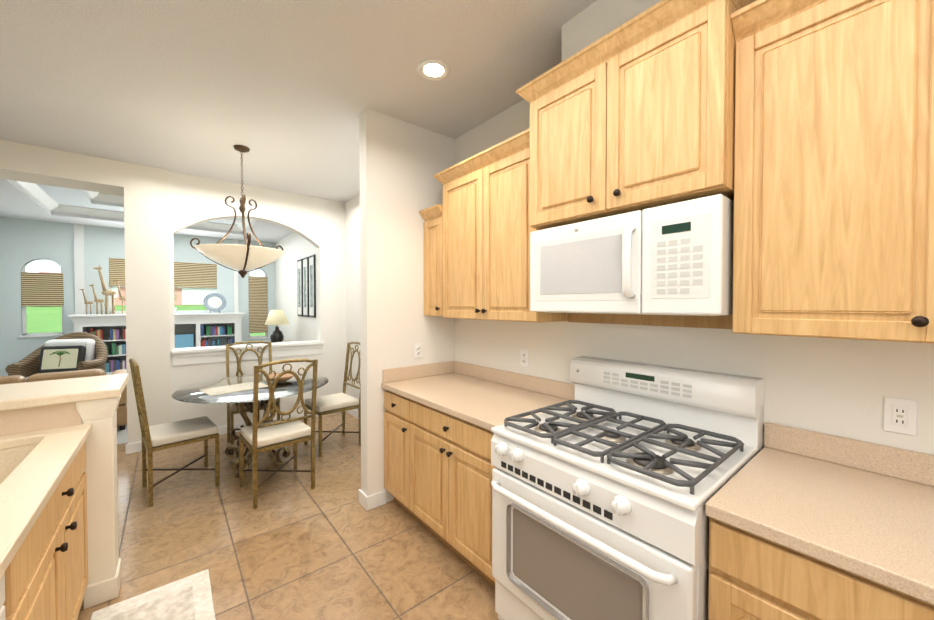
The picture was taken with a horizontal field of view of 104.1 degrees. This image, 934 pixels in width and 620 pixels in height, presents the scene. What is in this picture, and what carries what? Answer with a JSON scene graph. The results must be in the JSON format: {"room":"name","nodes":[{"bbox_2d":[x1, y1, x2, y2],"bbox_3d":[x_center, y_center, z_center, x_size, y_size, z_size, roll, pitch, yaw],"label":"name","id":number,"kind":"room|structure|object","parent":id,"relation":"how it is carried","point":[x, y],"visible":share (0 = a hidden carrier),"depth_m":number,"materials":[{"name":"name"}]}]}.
{"room":"kitchen","nodes":[
{"label":"kitchen","id":0,"kind":"room"},
{"bbox_2d":[0,139,123,195],"bbox_3d":[-5.006,-1.333,2.577,3.790,0.250,0.400,-1,1,-39],"label":"header beam","id":1,"kind":"structure","parent":0,"point":[21,162],"depth_m":3.38,"materials":[{"name":"paint"}]},
{"bbox_2d":[117,425,127,443],"bbox_3d":[-5.607,1.450,5.228,6.160,0.064,4.400,-1,1,-39],"label":"floor","id":2,"kind":"structure","parent":0,"point":[121,436],"depth_m":4.16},
{"bbox_2d":[5,332,107,379],"bbox_3d":[-5.894,0.881,5.286,0.986,1.070,0.923,-1,1,-39],"label":"tub chair","id":3,"kind":"object","parent":2,"relation":"on","point":[96,356],"visible":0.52,"depth_m":5.37,"materials":[{"name":"brown wicker"}]},
{"bbox_2d":[38,345,85,372],"bbox_3d":[-5.842,0.711,5.261,0.480,0.378,0.167,0,1,-19],"label":"pillow","id":4,"kind":"object","parent":3,"relation":"on","point":[59,358],"visible":0.92,"depth_m":5.21,"materials":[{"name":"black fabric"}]},
{"bbox_2d":[0,369,126,429],"bbox_3d":[-5.005,1.076,4.184,1.700,0.716,0.970,-1,1,-39],"label":"leather sofa","id":5,"kind":"object","parent":2,"relation":"on","point":[121,414],"visible":0.25,"depth_m":4.25,"materials":[{"name":"brown leather"}]},
{"bbox_2d":[68,312,244,374],"bbox_3d":[-5.798,0.732,7.048,2.540,1.325,0.518,-1,1,-39],"label":"bookcase","id":6,"kind":"object","parent":2,"relation":"on","point":[184,322],"visible":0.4,"depth_m":7.12,"materials":[{"name":"white wood"}]},
{"bbox_2d":[79,289,93,314],"bbox_3d":[-6.676,-0.156,6.393,0.171,0.469,0.061,-1,1,-39],"label":"giraffe","id":7,"kind":"object","parent":6,"relation":"on","point":[86,302],"visible":1,"depth_m":6.38,"materials":[{"name":"brown wood"}]},
{"bbox_2d":[89,283,104,313],"bbox_3d":[-6.517,-0.196,6.414,0.200,0.549,0.071,-1,1,-39],"label":"giraffe","id":8,"kind":"object","parent":6,"relation":"on","point":[96,300],"visible":0.98,"depth_m":6.41,"materials":[{"name":"brown wood"}]},
{"bbox_2d":[94,266,117,313],"bbox_3d":[-6.460,-0.362,6.522,0.305,0.878,0.142,-1,1,-39],"label":"giraffe","id":9,"kind":"object","parent":6,"relation":"on","point":[105,292],"visible":1,"depth_m":6.50,"materials":[{"name":"brown wood"}]},
{"bbox_2d":[113,279,125,313],"bbox_3d":[-6.275,-0.244,6.630,0.235,0.639,0.075,-1,1,-39],"label":"giraffe","id":10,"kind":"object","parent":6,"relation":"on","point":[122,298],"visible":0.75,"depth_m":6.60,"materials":[{"name":"brown wood"}]},
{"bbox_2d":[84,325,232,371],"bbox_3d":[-5.800,0.701,7.015,2.152,0.788,0.188,-1,1,-39],"label":"books","id":11,"kind":"object","parent":6,"relation":"in","point":[112,365],"visible":0.35,"depth_m":6.57,"materials":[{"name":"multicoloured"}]},
{"bbox_2d":[175,333,194,347],"bbox_3d":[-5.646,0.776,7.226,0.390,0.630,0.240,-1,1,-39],"label":"television","id":12,"kind":"object","parent":6,"relation":"in","point":[184,340],"visible":0.23,"depth_m":7.19,"materials":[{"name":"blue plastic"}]},
{"bbox_2d":[203,293,226,312],"bbox_3d":[-5.227,-0.147,7.553,0.400,0.419,0.132,-1,1,-39],"label":"plate","id":13,"kind":"object","parent":6,"relation":"on","point":[214,302],"visible":1,"depth_m":7.54,"materials":[{"name":"white ceramic"}]},
{"bbox_3d":[-3.568,1.065,6.868,0.560,0.656,0.530,-1,1,-39],"label":"table lamp","id":14,"kind":"object","parent":2,"relation":"on","visible":0},
{"bbox_2d":[265,310,288,342],"bbox_3d":[-3.543,0.368,6.795,0.410,0.740,0.410,-1,1,-39],"label":"table lamp","id":15,"kind":"object","parent":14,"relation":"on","point":[276,317],"visible":0.77,"depth_m":6.70,"materials":[{"name":"black"}]},
{"bbox_2d":[0,217,275,375],"bbox_3d":[-6.836,-0.349,6.611,6.040,3.500,0.140,-1,1,-39],"label":"wall","id":16,"kind":"structure","parent":0,"point":[23,242],"depth_m":6.39,"materials":[{"name":"paint"}]},
{"bbox_2d":[18,259,64,337],"bbox_3d":[-7.248,-0.208,6.232,0.540,1.330,0.130,-1,1,-39],"label":"window","id":17,"kind":"structure","parent":16,"relation":"in","point":[43,321],"depth_m":6.25,"materials":[{"name":"white"}]},
{"bbox_2d":[21,272,63,305],"bbox_3d":[-7.237,-0.348,6.216,0.472,0.570,0.026,-1,1,-39],"label":"window blind","id":18,"kind":"object","parent":17,"relation":"attached to","point":[41,289],"visible":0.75,"depth_m":6.20,"materials":[{"name":"beige fabric"}]},
{"bbox_2d":[74,224,238,313],"bbox_3d":[-5.966,-0.770,7.199,2.460,1.675,0.040,-1,1,-39],"label":"trim","id":19,"kind":"structure","parent":16,"relation":"attached to","point":[79,273],"depth_m":6.45,"materials":[{"name":"white paint"}]},
{"bbox_2d":[109,258,216,287],"bbox_3d":[-5.970,-0.714,7.245,1.642,0.510,0.026,-1,1,-39],"label":"window blind","id":20,"kind":"object","parent":16,"relation":"attached to","point":[195,275],"visible":0.57,"depth_m":7.44,"materials":[{"name":"beige fabric"}]},
{"bbox_2d":[109,286,216,312],"bbox_3d":[-6.010,-0.462,7.297,1.650,1.015,0.040,-1,1,-39],"label":"window","id":21,"kind":"structure","parent":16,"relation":"in","point":[188,299],"depth_m":7.48,"materials":[{"name":"white glass"}]},
{"bbox_2d":[247,269,269,339],"bbox_3d":[-4.746,-0.144,8.276,0.440,1.600,0.130,-1,1,-39],"label":"window","id":22,"kind":"structure","parent":16,"relation":"in","point":[259,273],"depth_m":8.30,"materials":[{"name":"white glass"}]},
{"bbox_2d":[248,276,267,332],"bbox_3d":[-4.735,-0.119,8.263,0.372,1.270,0.026,-1,1,-39],"label":"window blind","id":23,"kind":"object","parent":22,"relation":"attached to","point":[258,310],"visible":0.86,"depth_m":8.25,"materials":[{"name":"beige fabric"}]},
{"bbox_2d":[124,162,170,443],"bbox_3d":[-3.407,-0.018,3.904,0.340,2.920,0.400,-1,1,-39],"label":"column","id":24,"kind":"structure","parent":0,"point":[146,227],"depth_m":3.75,"materials":[{"name":"paint"}]},
{"bbox_2d":[168,171,345,426],"bbox_3d":[-2.485,-0.028,4.553,1.910,2.920,0.140,-1,1,-39],"label":"wall","id":25,"kind":"structure","parent":0,"point":[318,224],"depth_m":4.55,"materials":[{"name":"paint"}]},
{"bbox_2d":[125,442,146,453],"bbox_3d":[-3.276,1.394,3.764,0.370,0.100,0.014,-1,1,-39],"label":"baseboard","id":26,"kind":"structure","parent":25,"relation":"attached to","point":[130,448],"depth_m":3.68,"materials":[{"name":"white wood"}]},
{"bbox_2d":[171,340,323,365],"bbox_3d":[-2.602,0.509,4.466,1.590,0.170,0.230,-1,1,-39],"label":"sill","id":27,"kind":"structure","parent":25,"relation":"attached to","point":[197,355],"depth_m":4.30,"materials":[{"name":"white"}]},
{"bbox_2d":[218,411,345,434],"bbox_3d":[-2.431,1.383,4.519,1.894,0.100,0.014,-1,1,-39],"label":"baseboard","id":28,"kind":"structure","parent":25,"relation":"attached to","point":[222,430],"depth_m":4.33,"materials":[{"name":"white"}]},
{"bbox_2d":[77,412,498,619],"bbox_3d":[-1.780,1.523,0.543,6.160,0.060,7.700,-1,1,-39],"label":"floor","id":29,"kind":"structure","parent":0,"point":[293,546],"depth_m":2.29,"materials":[{"name":"beige tile"}]},
{"bbox_2d":[3,441,87,619],"bbox_3d":[-1.757,1.045,1.185,0.656,0.876,1.116,-1,1,-39],"label":"base cabinet","id":30,"kind":"object","parent":29,"relation":"on","point":[46,574],"visible":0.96,"depth_m":1.32,"materials":[{"name":"brown wood"}]},
{"bbox_2d":[90,569,215,619],"bbox_3d":[-0.999,1.477,1.128,0.460,0.012,2.020,-1,1,-39],"label":"kitchen rug","id":31,"kind":"object","parent":29,"relation":"on","point":[188,598],"visible":0.96,"depth_m":1.81,"materials":[{"name":"beige fabric"}]},
{"bbox_2d":[129,358,219,506],"bbox_3d":[-2.387,0.915,2.976,0.452,1.083,0.517,1,1,44],"label":"chair","id":32,"kind":"object","parent":29,"relation":"on","point":[174,434],"visible":1,"depth_m":2.92,"materials":[{"name":"gold metal"}]},
{"bbox_2d":[172,372,327,477],"bbox_3d":[-1.965,1.074,3.419,1.250,0.749,1.250,-1,1,-39],"label":"glass dining table","id":33,"kind":"object","parent":29,"relation":"on","point":[192,393],"visible":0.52,"depth_m":3.30,"materials":[{"name":"clear glass"}]},
{"bbox_2d":[199,382,267,395],"bbox_3d":[-2.073,0.699,3.261,0.320,0.005,0.460,1,1,39],"label":"placemat","id":34,"kind":"object","parent":33,"relation":"on","point":[215,391],"visible":0.79,"depth_m":3.23,"materials":[{"name":"beige fabric"}]},
{"bbox_2d":[264,373,292,381],"bbox_3d":[-1.823,0.666,3.555,0.270,0.062,0.270,-1,1,-39],"label":"bowl","id":35,"kind":"object","parent":33,"relation":"on","point":[285,377],"visible":0.62,"depth_m":3.54,"materials":[{"name":"brown ceramic"}]},
{"bbox_2d":[226,341,279,454],"bbox_3d":[-2.331,0.900,3.963,0.466,1.083,0.531,-1,1,-39],"label":"chair","id":36,"kind":"object","parent":29,"relation":"on","point":[232,410],"visible":0.52,"depth_m":4.01,"materials":[{"name":"gold metal"}]},
{"bbox_2d":[239,359,317,508],"bbox_3d":[-1.530,0.915,2.951,0.452,1.083,0.517,-1,1,-43],"label":"chair","id":37,"kind":"object","parent":29,"relation":"on","point":[256,437],"visible":1,"depth_m":2.85,"materials":[{"name":"gold metal"}]},
{"bbox_2d":[304,342,360,456],"bbox_3d":[-1.409,0.900,3.913,0.539,1.083,0.474,-1,1,-39],"label":"chair","id":38,"kind":"object","parent":29,"relation":"on","point":[342,402],"visible":0.92,"depth_m":3.87,"materials":[{"name":"gold metal"}]},
{"bbox_2d":[384,390,403,507],"bbox_3d":[-0.227,1.021,2.779,0.673,0.876,0.446,-1,1,-39],"label":"base cabinet","id":39,"kind":"object","parent":29,"relation":"on","point":[392,483],"depth_m":2.63,"materials":[{"name":"brown wood"}]},
{"bbox_2d":[381,361,574,430],"bbox_3d":[0.023,0.517,2.451,0.690,0.138,1.259,-1,1,-39],"label":"countertop","id":40,"kind":"structure","parent":39,"relation":"on","point":[488,398],"depth_m":2.42,"materials":[{"name":"beige stone"}]},
{"bbox_2d":[400,395,494,587],"bbox_3d":[0.133,1.028,2.338,0.673,0.876,0.935,-1,1,-39],"label":"base cabinet","id":41,"kind":"object","parent":29,"relation":"on","point":[438,467],"depth_m":2.09,"materials":[{"name":"brown wood"}]},
{"bbox_2d":[491,356,763,619],"bbox_3d":[0.646,0.880,1.593,0.819,1.195,0.854,-1,1,-39],"label":"gas range","id":42,"kind":"object","parent":29,"relation":"on","point":[611,479],"visible":1,"depth_m":1.43,"materials":[{"name":"white metal"}]},
{"bbox_2d":[708,517,933,619],"bbox_3d":[1.375,1.051,0.817,0.673,0.876,1.261,-1,1,-39],"label":"base cabinet","id":43,"kind":"object","parent":29,"relation":"on","point":[753,576],"visible":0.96,"depth_m":0.94,"materials":[{"name":"brown wood"}]},
{"bbox_2d":[705,422,933,604],"bbox_3d":[1.635,0.547,0.478,0.690,0.138,2.103,-1,1,-39],"label":"countertop","id":44,"kind":"structure","parent":43,"relation":"on","point":[864,509],"depth_m":1.07,"materials":[{"name":"beige stone"}]},
{"bbox_3d":[-0.268,1.073,-0.638,0.656,0.876,2.368,-1,1,-39],"label":"base cabinet","id":45,"kind":"object","parent":29,"relation":"on","visible":0},
{"bbox_2d":[0,402,91,578],"bbox_3d":[-0.821,0.520,0.018,0.656,0.533,4.098,-1,1,-39],"label":"countertop","id":46,"kind":"structure","parent":45,"relation":"on","point":[40,447],"depth_m":1.43,"materials":[{"name":"beige stone"}]},
{"bbox_2d":[0,572,5,619],"bbox_3d":[-1.201,1.007,0.522,0.640,0.772,0.608,-1,1,-39],"label":"dishwasher","id":47,"kind":"object","parent":46,"relation":"attached to","point":[2,600],"visible":0.69,"depth_m":0.91,"materials":[{"name":"white"}]},
{"bbox_2d":[0,0,596,242],"bbox_3d":[-3.045,-1.635,2.044,6.160,0.370,11.700,-1,1,-39],"label":"ceiling","id":48,"kind":"structure","parent":0,"point":[287,92],"depth_m":2.30,"materials":[{"name":"white paint"}]},
{"bbox_2d":[13,180,59,210],"bbox_3d":[-5.742,-1.602,4.826,0.100,0.100,2.280,-1,1,-39],"label":"crown molding","id":49,"kind":"structure","parent":48,"relation":"attached to","point":[39,193],"depth_m":5.05,"materials":[{"name":"white"}]},
{"bbox_2d":[85,190,99,199],"bbox_3d":[-5.346,-1.767,5.128,0.100,0.100,1.290,-1,1,-39],"label":"crown molding","id":50,"kind":"structure","parent":48,"relation":"attached to","point":[93,195],"depth_m":5.57,"materials":[{"name":"white"}]},
{"bbox_2d":[92,193,123,203],"bbox_3d":[-5.215,-1.782,6.145,1.590,0.100,0.100,-1,1,-39],"label":"crown molding","id":51,"kind":"structure","parent":48,"relation":"attached to","point":[103,197],"depth_m":5.78,"materials":[{"name":"white"}]},
{"bbox_2d":[57,204,241,231],"bbox_3d":[-5.531,-1.628,6.535,2.590,0.100,0.100,-1,1,-39],"label":"crown molding","id":52,"kind":"structure","parent":48,"relation":"attached to","point":[63,208],"depth_m":6.10,"materials":[{"name":"white paint"}]},
{"bbox_2d":[203,219,241,223],"bbox_3d":[-4.343,-1.644,5.962,1.255,0.370,1.210,-1,1,-39],"label":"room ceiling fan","id":53,"kind":"object","parent":48,"relation":"hanging from","point":[240,222],"visible":0.04,"depth_m":6.29,"materials":[{"name":"white"}]},
{"bbox_2d":[190,145,285,277],"bbox_3d":[-2.008,-0.878,3.276,0.759,1.180,0.787,-1,1,-39],"label":"pendant light","id":54,"kind":"object","parent":48,"relation":"hanging from","point":[242,259],"visible":1,"depth_m":3.19,"materials":[{"name":"beige glass"}]},
{"bbox_2d":[237,218,253,230],"bbox_3d":[-3.814,-1.626,6.401,0.100,0.100,2.280,-1,1,-39],"label":"crown molding","id":55,"kind":"structure","parent":48,"relation":"attached to","point":[239,227],"depth_m":6.99,"materials":[{"name":"white paint"}]},
{"bbox_2d":[417,59,449,80],"bbox_3d":[-0.201,-1.446,2.201,0.196,0.012,0.196,-1,1,-39],"label":"recessed light","id":56,"kind":"object","parent":48,"relation":"in","point":[433,69],"visible":1,"depth_m":2.19,"materials":[{"name":"white"}]},
{"bbox_2d":[562,0,660,61],"bbox_3d":[1.715,-1.318,0.624,0.350,0.220,3.470,-1,1,-39],"label":"wall","id":57,"kind":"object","parent":48,"relation":"attached to","point":[592,23],"visible":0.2,"depth_m":1.70,"materials":[{"name":"paint"}]},
{"bbox_2d":[359,108,454,501],"bbox_3d":[-0.455,-0.003,2.945,0.800,2.920,0.120,-1,1,-39],"label":"wall","id":58,"kind":"structure","parent":0,"point":[402,163],"depth_m":2.76,"materials":[{"name":"paint"}]},
{"bbox_2d":[359,489,367,510],"bbox_3d":[-0.771,1.410,2.708,0.014,0.100,0.150,-1,1,-39],"label":"baseboard","id":59,"kind":"structure","parent":58,"relation":"attached to","point":[363,499],"depth_m":2.69,"materials":[{"name":"white wood"}]},
{"bbox_2d":[366,490,385,509],"bbox_3d":[-0.674,1.410,2.700,0.155,0.100,0.014,-1,1,-39],"label":"baseboard","id":60,"kind":"structure","parent":58,"relation":"attached to","point":[375,500],"depth_m":2.69,"materials":[{"name":"white wood"}]},
{"bbox_2d":[414,342,421,357],"bbox_3d":[-0.391,0.322,2.918,0.074,0.120,0.009,-1,1,-39],"label":"outlet","id":61,"kind":"object","parent":58,"relation":"attached to","point":[417,350],"visible":1,"depth_m":2.91,"materials":[{"name":"white plastic"}]},
{"bbox_2d":[275,99,933,454],"bbox_3d":[-0.833,-0.311,4.130,0.120,3.500,12.100,-1,1,-39],"label":"wall","id":62,"kind":"structure","parent":0,"point":[838,387],"depth_m":1.68,"materials":[{"name":"paint"}]},
{"bbox_2d":[297,259,302,316],"bbox_3d":[-3.120,-0.412,6.811,0.028,1.060,0.310,-1,1,-39],"label":"picture frame","id":63,"kind":"object","parent":62,"relation":"attached to","point":[300,287],"visible":0.88,"depth_m":6.76,"materials":[{"name":"black plastic"}]},
{"bbox_2d":[303,257,308,316],"bbox_3d":[-2.886,-0.408,6.525,0.028,1.060,0.310,-1,1,-39],"label":"picture frame","id":64,"kind":"object","parent":62,"relation":"attached to","point":[305,286],"visible":0.88,"depth_m":6.47,"materials":[{"name":"black plastic"}]},
{"bbox_2d":[309,254,315,317],"bbox_3d":[-2.652,-0.403,6.239,0.028,1.060,0.310,-1,1,-39],"label":"picture frame","id":65,"kind":"object","parent":62,"relation":"attached to","point":[312,285],"visible":1,"depth_m":6.17,"materials":[{"name":"black plastic"}]},
{"bbox_2d":[346,409,357,418],"bbox_3d":[-0.944,1.388,4.184,0.014,0.100,2.383,-1,1,-39],"label":"baseboard","id":66,"kind":"structure","parent":62,"relation":"attached to","point":[353,412],"depth_m":4.88,"materials":[{"name":"white"}]},
{"bbox_2d":[419,204,442,315],"bbox_3d":[-0.163,-0.372,2.929,0.356,0.837,0.262,-1,1,-39],"label":"upper cabinet","id":67,"kind":"object","parent":62,"relation":"attached to","point":[432,216],"visible":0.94,"depth_m":2.83,"materials":[{"name":"brown wood"}]},
{"bbox_2d":[433,128,567,321],"bbox_3d":[0.193,-0.475,2.493,0.356,1.077,0.973,-1,1,-39],"label":"upper cabinet","id":68,"kind":"object","parent":62,"relation":"attached to","point":[487,229],"visible":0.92,"depth_m":2.33,"materials":[{"name":"brown wood"}]},
{"bbox_2d":[520,349,528,366],"bbox_3d":[0.398,0.333,2.530,0.009,0.120,0.074,-1,1,-39],"label":"outlet","id":69,"kind":"object","parent":62,"relation":"attached to","point":[524,357],"visible":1,"depth_m":2.52,"materials":[{"name":"white plastic"}]},
{"bbox_2d":[516,0,756,328],"bbox_3d":[0.757,-0.556,1.737,0.436,1.272,1.016,-1,1,-39],"label":"upper cabinet","id":70,"kind":"object","parent":62,"relation":"attached to","point":[636,113],"visible":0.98,"depth_m":1.52,"materials":[{"name":"brown wood"}]},
{"bbox_2d":[530,194,733,315],"bbox_3d":[0.734,-0.201,1.723,0.411,0.436,0.885,-1,1,-39],"label":"over-the-range microwave","id":71,"kind":"object","parent":70,"relation":"attached to","point":[673,259],"visible":1,"depth_m":1.50,"materials":[{"name":"white plastic"}]},
{"bbox_2d":[731,0,933,342],"bbox_3d":[1.409,-0.478,1.004,0.356,1.137,1.058,-1,1,-39],"label":"upper cabinet","id":72,"kind":"object","parent":62,"relation":"attached to","point":[833,237],"visible":1,"depth_m":1.12,"materials":[{"name":"brown wood"}]},
{"bbox_2d":[883,396,917,435],"bbox_3d":[1.460,0.358,1.229,0.010,0.120,0.074,-1,1,-39],"label":"outlet","id":73,"kind":"object","parent":62,"relation":"attached to","point":[899,415],"visible":1,"depth_m":1.23,"materials":[{"name":"white plastic"}]},
{"bbox_3d":[-1.182,0.980,0.403,0.860,1.030,3.340,-1,1,-39],"label":"wall","id":74,"kind":"structure","parent":0,"visible":0},
{"bbox_2d":[0,373,128,410],"bbox_3d":[-1.443,0.442,0.408,1.332,0.046,3.690,-1,1,-39],"label":"raised bar","id":75,"kind":"object","parent":74,"relation":"on","point":[13,396],"visible":1,"depth_m":1.80,"materials":[{"name":"beige stone"}]},
{"bbox_2d":[76,395,121,609],"bbox_3d":[-1.899,0.958,1.895,0.143,1.030,0.218,-1,1,-39],"label":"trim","id":76,"kind":"structure","parent":74,"relation":"attached to","point":[104,568],"depth_m":1.83,"materials":[{"name":"beige"}]}
]}

